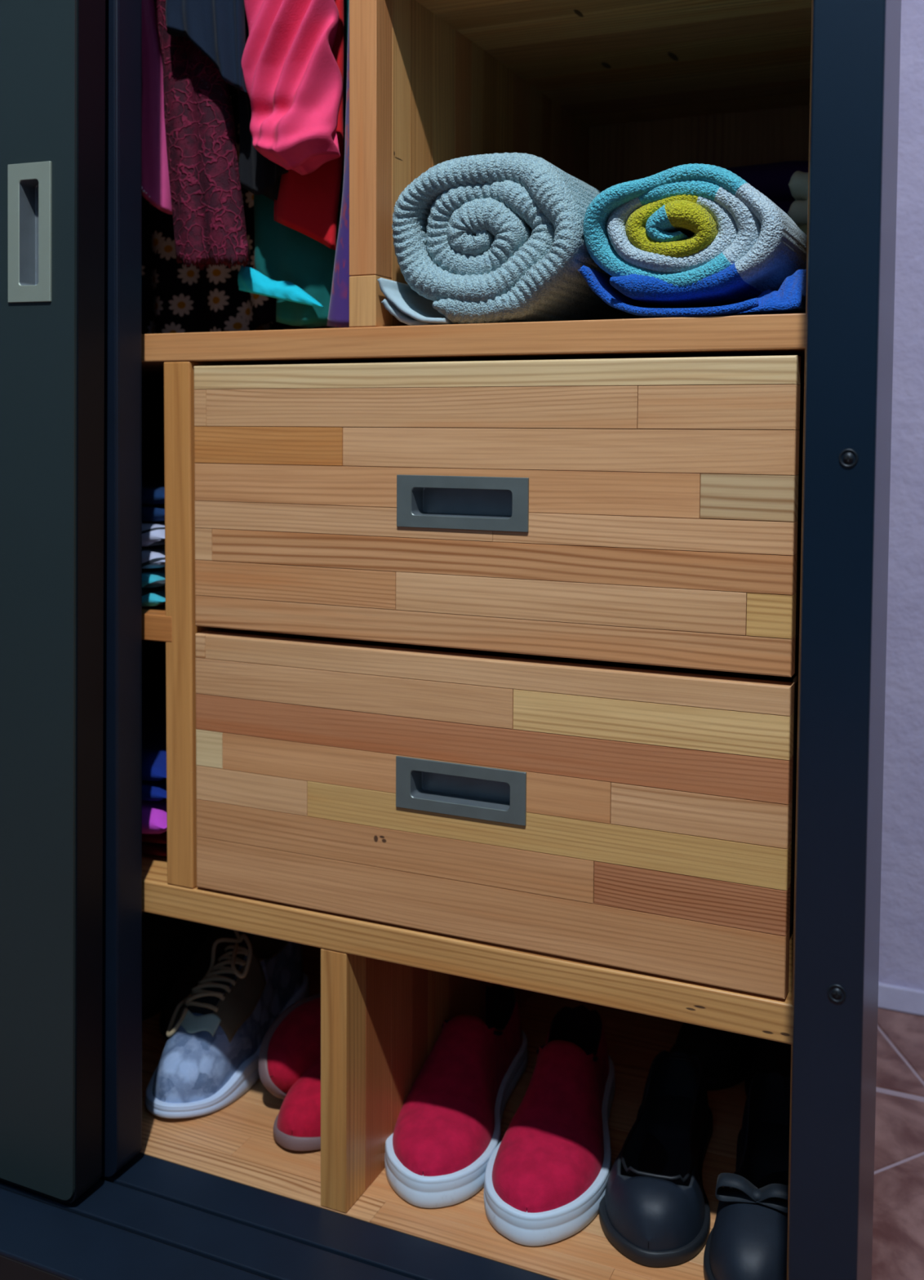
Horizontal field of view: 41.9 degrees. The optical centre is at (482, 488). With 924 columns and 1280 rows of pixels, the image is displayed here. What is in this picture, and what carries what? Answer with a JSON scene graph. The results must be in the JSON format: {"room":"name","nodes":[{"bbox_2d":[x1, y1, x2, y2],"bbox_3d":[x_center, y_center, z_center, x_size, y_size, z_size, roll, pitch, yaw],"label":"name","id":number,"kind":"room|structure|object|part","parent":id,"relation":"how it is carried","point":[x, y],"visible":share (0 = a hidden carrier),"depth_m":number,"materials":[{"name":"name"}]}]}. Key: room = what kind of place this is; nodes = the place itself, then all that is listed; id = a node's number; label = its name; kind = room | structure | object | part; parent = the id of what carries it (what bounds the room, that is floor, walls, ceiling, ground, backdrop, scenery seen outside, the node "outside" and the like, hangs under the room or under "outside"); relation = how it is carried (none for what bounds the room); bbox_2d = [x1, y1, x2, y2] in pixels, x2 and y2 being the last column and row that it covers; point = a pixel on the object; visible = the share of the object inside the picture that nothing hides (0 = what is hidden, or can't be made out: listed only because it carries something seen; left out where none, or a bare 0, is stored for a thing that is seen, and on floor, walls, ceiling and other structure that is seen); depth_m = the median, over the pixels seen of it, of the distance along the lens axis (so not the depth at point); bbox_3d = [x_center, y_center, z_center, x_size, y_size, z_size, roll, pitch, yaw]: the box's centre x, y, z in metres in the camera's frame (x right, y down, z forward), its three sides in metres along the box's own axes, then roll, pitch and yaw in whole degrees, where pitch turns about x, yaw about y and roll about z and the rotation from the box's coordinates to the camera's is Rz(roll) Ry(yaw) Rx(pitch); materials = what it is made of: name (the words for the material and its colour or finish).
{"room":"bedroom","nodes":[
{"label":"bedroom","id":0,"kind":"room"},
{"bbox_2d":[871,1007,923,1279],"bbox_3d":[-0.417,0.776,0.139,4.600,0.050,3.435,2,3,23],"label":"floor","id":1,"kind":"structure","parent":0,"point":[898,1220],"depth_m":1.28,"materials":[{"name":"brown tile"}]},
{"bbox_2d":[0,0,901,1279],"bbox_3d":[-0.222,-0.167,1.311,1.314,1.720,0.739,2,3,23],"label":"wardrobe","id":2,"kind":"object","parent":1,"relation":"on","point":[544,662],"visible":0.84,"depth_m":1.04,"materials":[{"name":"brown wood"}]},
{"bbox_2d":[19,179,38,285],"bbox_3d":[-0.389,-0.223,1.055,0.025,0.092,0.019,2,3,23],"label":"handle","id":3,"kind":"object","parent":2,"relation":"on","point":[28,188],"depth_m":1.06,"materials":[{"name":"silver metal"}]},
{"bbox_3d":[-0.392,-0.222,1.047,0.050,0.120,0.003,2,3,23],"label":"door pull","id":4,"kind":"part","parent":2,"relation":"part of","materials":[{"name":"metal"}]},
{"bbox_3d":[-0.637,-0.177,1.158,0.656,1.614,0.003,2,3,23],"label":"door","id":5,"kind":"part","parent":2,"relation":"part of","materials":[{"name":"laminate"}]},
{"bbox_3d":[-0.629,-0.176,1.174,0.658,1.621,0.032,2,3,23],"label":"sliding door","id":6,"kind":"part","parent":2,"relation":"part of","materials":[{"name":"black wood"}]},
{"bbox_3d":[-0.602,-0.176,1.214,0.636,1.618,0.036,2,3,23],"label":"sliding door","id":7,"kind":"part","parent":2,"relation":"part of","materials":[{"name":"black wood"}]},
{"bbox_3d":[-0.361,0.651,1.042,1.230,0.004,0.064,2,3,23],"label":"track rail","id":8,"kind":"part","parent":2,"relation":"part of","materials":[{"name":"black metal"}]},
{"bbox_2d":[142,567,165,606],"bbox_3d":[-0.428,0.087,1.374,0.402,0.036,0.311,2,3,23],"label":"shirt","id":9,"kind":"object","parent":2,"relation":"on","point":[153,588],"visible":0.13,"depth_m":1.17,"materials":[{"name":"teal fabric"}]},
{"bbox_2d":[142,520,164,568],"bbox_3d":[-0.418,0.047,1.369,0.382,0.046,0.308,2,3,23],"label":"shirt","id":10,"kind":"object","parent":9,"relation":"on","point":[153,532],"visible":0.12,"depth_m":1.17,"materials":[{"name":"white fabric"}]},
{"bbox_2d":[142,474,164,521],"bbox_3d":[-0.417,0.006,1.379,0.374,0.036,0.288,2,3,23],"label":"jeans","id":11,"kind":"object","parent":10,"relation":"on","point":[153,486],"visible":0.12,"depth_m":1.19,"materials":[{"name":"fabric"}]},
{"bbox_2d":[142,831,167,856],"bbox_3d":[-0.430,0.347,1.402,0.390,0.027,0.284,2,3,23],"label":"blouse","id":12,"kind":"object","parent":2,"relation":"on","point":[153,844],"visible":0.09,"depth_m":1.21,"materials":[{"name":"fabric"}]},
{"bbox_2d":[142,798,167,833],"bbox_3d":[-0.421,0.317,1.383,0.380,0.036,0.308,2,3,23],"label":"blouse","id":13,"kind":"object","parent":12,"relation":"on","point":[153,812],"visible":0.07,"depth_m":1.18,"materials":[{"name":"fabric"}]},
{"bbox_2d":[142,684,166,800],"bbox_3d":[-0.421,0.280,1.384,0.377,0.042,0.304,2,3,23],"label":"sweater","id":14,"kind":"object","parent":13,"relation":"on","point":[153,696],"visible":0.1,"depth_m":1.26,"materials":[{"name":"fabric"}]},
{"bbox_2d":[142,0,172,214],"bbox_3d":[-0.319,-0.568,1.226,0.031,0.580,0.075,2,3,23],"label":"garment","id":15,"kind":"object","parent":2,"relation":"hanging from","point":[156,190],"visible":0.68,"depth_m":1.21,"materials":[{"name":"pink fabric"}]},
{"bbox_2d":[142,604,172,642],"bbox_3d":[-0.456,0.111,1.503,0.608,0.025,0.560,2,3,23],"label":"shelf","id":16,"kind":"object","parent":2,"relation":"attached to","point":[157,620],"depth_m":1.13,"materials":[{"name":"brown wood"}]},
{"bbox_2d":[154,0,250,271],"bbox_3d":[-0.259,-0.535,1.192,0.107,0.641,0.094,2,3,23],"label":"dress","id":17,"kind":"object","parent":2,"relation":"hanging from","point":[209,223],"visible":0.84,"depth_m":1.16,"materials":[{"name":"fabric"}]},
{"bbox_2d":[165,0,247,93],"bbox_3d":[-0.238,-0.612,1.163,0.090,0.484,0.125,2,3,23],"label":"garment","id":18,"kind":"object","parent":2,"relation":"hanging from","point":[217,28],"visible":0.98,"depth_m":1.11,"materials":[{"name":"blue fabric"}]},
{"bbox_2d":[159,925,254,1039],"bbox_3d":[-0.306,0.535,1.501,0.095,0.179,0.276,1,3,17],"label":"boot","id":19,"kind":"object","parent":2,"relation":"on","point":[196,969],"visible":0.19,"depth_m":1.42,"materials":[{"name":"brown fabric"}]},
{"bbox_3d":[-0.338,0.648,1.095,1.230,0.005,0.044,2,3,23],"label":"track rail","id":20,"kind":"part","parent":2,"relation":"part of","materials":[{"name":"black metal"}]},
{"bbox_2d":[142,83,290,333],"bbox_3d":[-0.334,-0.514,1.325,0.279,0.698,0.160,2,3,23],"label":"dress","id":21,"kind":"object","parent":2,"relation":"hanging from","point":[176,298],"visible":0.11,"depth_m":1.36,"materials":[{"name":"fabric"}]},
{"bbox_2d":[145,929,309,1118],"bbox_3d":[-0.273,0.558,1.343,0.100,0.151,0.285,1,3,18],"label":"sneaker","id":22,"kind":"object","parent":2,"relation":"on","point":[209,1060],"visible":0.86,"depth_m":1.28,"materials":[{"name":"fabric"}]},
{"bbox_2d":[238,15,288,200],"bbox_3d":[-0.200,-0.568,1.173,0.069,0.572,0.077,2,3,23],"label":"blouse","id":23,"kind":"object","parent":2,"relation":"hanging from","point":[259,175],"visible":0.19,"depth_m":1.16,"materials":[{"name":"fabric"}]},
{"bbox_2d":[258,992,320,1099],"bbox_3d":[-0.146,0.581,1.312,0.081,0.094,0.236,3,4,39],"label":"shoe","id":24,"kind":"object","parent":2,"relation":"on","point":[291,1045],"visible":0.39,"depth_m":1.24,"materials":[{"name":"fabric"}]},
{"bbox_2d":[241,0,342,175],"bbox_3d":[-0.161,-0.571,1.125,0.100,0.561,0.134,2,3,26],"label":"garment","id":25,"kind":"object","parent":2,"relation":"hanging from","point":[293,77],"visible":1,"depth_m":1.08,"materials":[{"name":"pink fabric"}]},
{"bbox_2d":[237,0,348,328],"bbox_3d":[-0.178,-0.507,1.179,0.119,0.694,0.056,2,3,23],"label":"dress","id":26,"kind":"object","parent":2,"relation":"hanging from","point":[293,268],"visible":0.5,"depth_m":1.18,"materials":[{"name":"fabric"}]},
{"bbox_2d":[273,1056,320,1151],"bbox_3d":[-0.143,0.603,1.272,0.084,0.069,0.237,1,3,18],"label":"shoe","id":27,"kind":"object","parent":2,"relation":"on","point":[297,1124],"visible":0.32,"depth_m":1.18,"materials":[{"name":"fabric"}]},
{"bbox_2d":[274,0,344,249],"bbox_3d":[-0.155,-0.540,1.160,0.080,0.626,0.067,2,3,23],"label":"garment","id":28,"kind":"object","parent":2,"relation":"hanging from","point":[308,204],"visible":0.31,"depth_m":1.14,"materials":[{"name":"fabric"}]},
{"bbox_3d":[-0.319,0.646,1.139,1.230,0.005,0.043,2,3,23],"label":"track rail","id":29,"kind":"part","parent":2,"relation":"part of","materials":[{"name":"black metal"}]},
{"bbox_2d":[326,0,351,328],"bbox_3d":[-0.102,-0.500,1.121,0.057,0.703,0.103,2,3,23],"label":"skirt","id":30,"kind":"object","parent":2,"relation":"hanging from","point":[339,308],"visible":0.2,"depth_m":1.09,"materials":[{"name":"fabric"}]},
{"bbox_3d":[-0.199,0.642,1.415,1.178,0.023,0.558,2,3,23],"label":"panel","id":31,"kind":"part","parent":2,"relation":"part of","materials":[{"name":"brown wood"}]},
{"bbox_2d":[384,984,528,1208],"bbox_3d":[-0.021,0.592,1.228,0.112,0.098,0.302,1,3,14],"label":"shoe","id":32,"kind":"object","parent":2,"relation":"in","point":[444,1138],"visible":0.96,"depth_m":1.16,"materials":[{"name":"red fabric"}]},
{"bbox_2d":[410,770,510,810],"bbox_3d":[-0.015,0.252,1.022,0.093,0.025,0.022,2,3,23],"label":"handle","id":33,"kind":"object","parent":2,"relation":"on","point":[430,790],"depth_m":1.03,"materials":[{"name":"silver metal"}]},
{"bbox_3d":[-0.019,0.253,1.012,0.120,0.044,0.003,2,3,23],"label":"pull plate","id":34,"kind":"part","parent":2,"relation":"part of","materials":[{"name":"silver metal"}]},
{"bbox_2d":[411,487,511,518],"bbox_3d":[-0.013,0.011,1.010,0.093,0.025,0.022,2,3,23],"label":"handle","id":35,"kind":"object","parent":2,"relation":"on","point":[426,502],"depth_m":1.02,"materials":[{"name":"silver metal"}]},
{"bbox_3d":[-0.017,0.011,1.000,0.120,0.044,0.003,2,3,23],"label":"pull plate","id":36,"kind":"part","parent":2,"relation":"part of","materials":[{"name":"silver metal"}]},
{"bbox_2d":[142,853,793,1044],"bbox_3d":[-0.192,0.378,1.400,1.190,0.031,0.561,2,3,23],"label":"shelf","id":37,"kind":"object","parent":2,"relation":"attached to","point":[344,933],"depth_m":1.01,"materials":[{"name":"brown wood"}]},
{"bbox_2d":[142,313,807,386],"bbox_3d":[-0.188,-0.143,1.374,1.190,0.026,0.560,2,3,23],"label":"shelf","id":38,"kind":"object","parent":2,"relation":"attached to","point":[371,342],"depth_m":0.99,"materials":[{"name":"brown wood"}]},
{"bbox_3d":[-0.083,-0.173,1.643,1.212,1.700,0.018,2,3,23],"label":"panel","id":39,"kind":"part","parent":2,"relation":"part of","materials":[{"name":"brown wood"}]},
{"bbox_2d":[377,152,644,325],"bbox_3d":[0.065,-0.214,1.147,0.179,0.143,0.368,2,3,23],"label":"rolled towel","id":40,"kind":"object","parent":2,"relation":"on","point":[496,237],"visible":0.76,"depth_m":0.99,"materials":[{"name":"grey fabric"}]},
{"bbox_3d":[0.086,0.007,1.239,0.513,0.208,0.482,2,3,23],"label":"drawer","id":41,"kind":"part","parent":2,"relation":"part of","materials":[{"name":"brown wood"}]},
{"bbox_3d":[0.085,0.253,1.251,0.513,0.207,0.482,2,3,23],"label":"drawer","id":42,"kind":"part","parent":2,"relation":"part of","materials":[{"name":"brown wood"}]},
{"bbox_2d":[484,1004,615,1246],"bbox_3d":[0.078,0.595,1.177,0.112,0.098,0.302,1,3,14],"label":"shoe","id":43,"kind":"object","parent":2,"relation":"on","point":[545,1181],"visible":1,"depth_m":1.10,"materials":[{"name":"red fabric"}]},
{"bbox_2d":[599,1049,712,1266],"bbox_3d":[0.169,0.614,1.129,0.100,0.065,0.248,1,3,15],"label":"black shoe","id":44,"kind":"object","parent":2,"relation":"on","point":[655,1210],"visible":1,"depth_m":1.08,"materials":[{"name":"black leather"}]},
{"bbox_2d":[577,163,807,318],"bbox_3d":[0.232,-0.198,1.096,0.175,0.117,0.410,2,3,23],"label":"rolled towel","id":45,"kind":"object","parent":2,"relation":"on","point":[686,240],"visible":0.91,"depth_m":0.92,"materials":[{"name":"fabric"}]},
{"bbox_2d":[703,1071,790,1279],"bbox_3d":[0.253,0.613,1.070,0.091,0.074,0.258,1,3,18],"label":"black shoe","id":46,"kind":"object","parent":2,"relation":"on","point":[748,1238],"visible":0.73,"depth_m":1.01,"materials":[{"name":"leather"}]},
{"bbox_2d":[724,160,808,216],"bbox_3d":[0.327,-0.255,1.366,0.215,0.207,0.134,2,3,23],"label":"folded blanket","id":47,"kind":"object","parent":2,"relation":"on","point":[772,180],"visible":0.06,"depth_m":1.30,"materials":[{"name":"purple fabric"}]},
{"bbox_3d":[0.353,-0.162,1.138,0.009,1.616,0.560,2,3,23],"label":"panel","id":48,"kind":"part","parent":2,"relation":"part of","materials":[{"name":"brown wood"}]},
{"bbox_2d":[798,225,807,235],"bbox_3d":[0.310,-0.194,1.155,0.076,0.106,0.099,2,3,23],"label":"folded shawl","id":49,"kind":"object","parent":2,"relation":"on","point":[803,228],"visible":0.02,"depth_m":1.11,"materials":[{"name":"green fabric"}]},
{"bbox_2d":[787,170,808,226],"bbox_3d":[0.329,-0.274,1.164,0.052,0.054,0.091,2,3,23],"label":"scarf","id":50,"kind":"object","parent":49,"relation":"on","point":[798,183],"visible":0.28,"depth_m":1.13,"materials":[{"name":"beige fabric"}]},
{"bbox_3d":[0.239,-0.137,0.776,0.042,1.720,0.105,2,3,23],"label":"frame post","id":51,"kind":"part","parent":2,"relation":"part of","materials":[{"name":"black paint"}]},
{"bbox_2d":[878,0,923,990],"bbox_3d":[0.291,-0.872,1.663,4.600,3.140,0.065,2,3,23],"label":"wall","id":52,"kind":"structure","parent":0,"point":[901,940],"depth_m":1.56,"materials":[{"name":"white paint"}]},
{"bbox_2d":[878,982,923,1015],"bbox_3d":[0.266,0.661,1.707,4.480,0.032,0.008,2,3,23],"label":"baseboard","id":53,"kind":"structure","parent":52,"relation":"attached to","point":[891,997],"depth_m":1.58,"materials":[{"name":"paint"}]}
]}

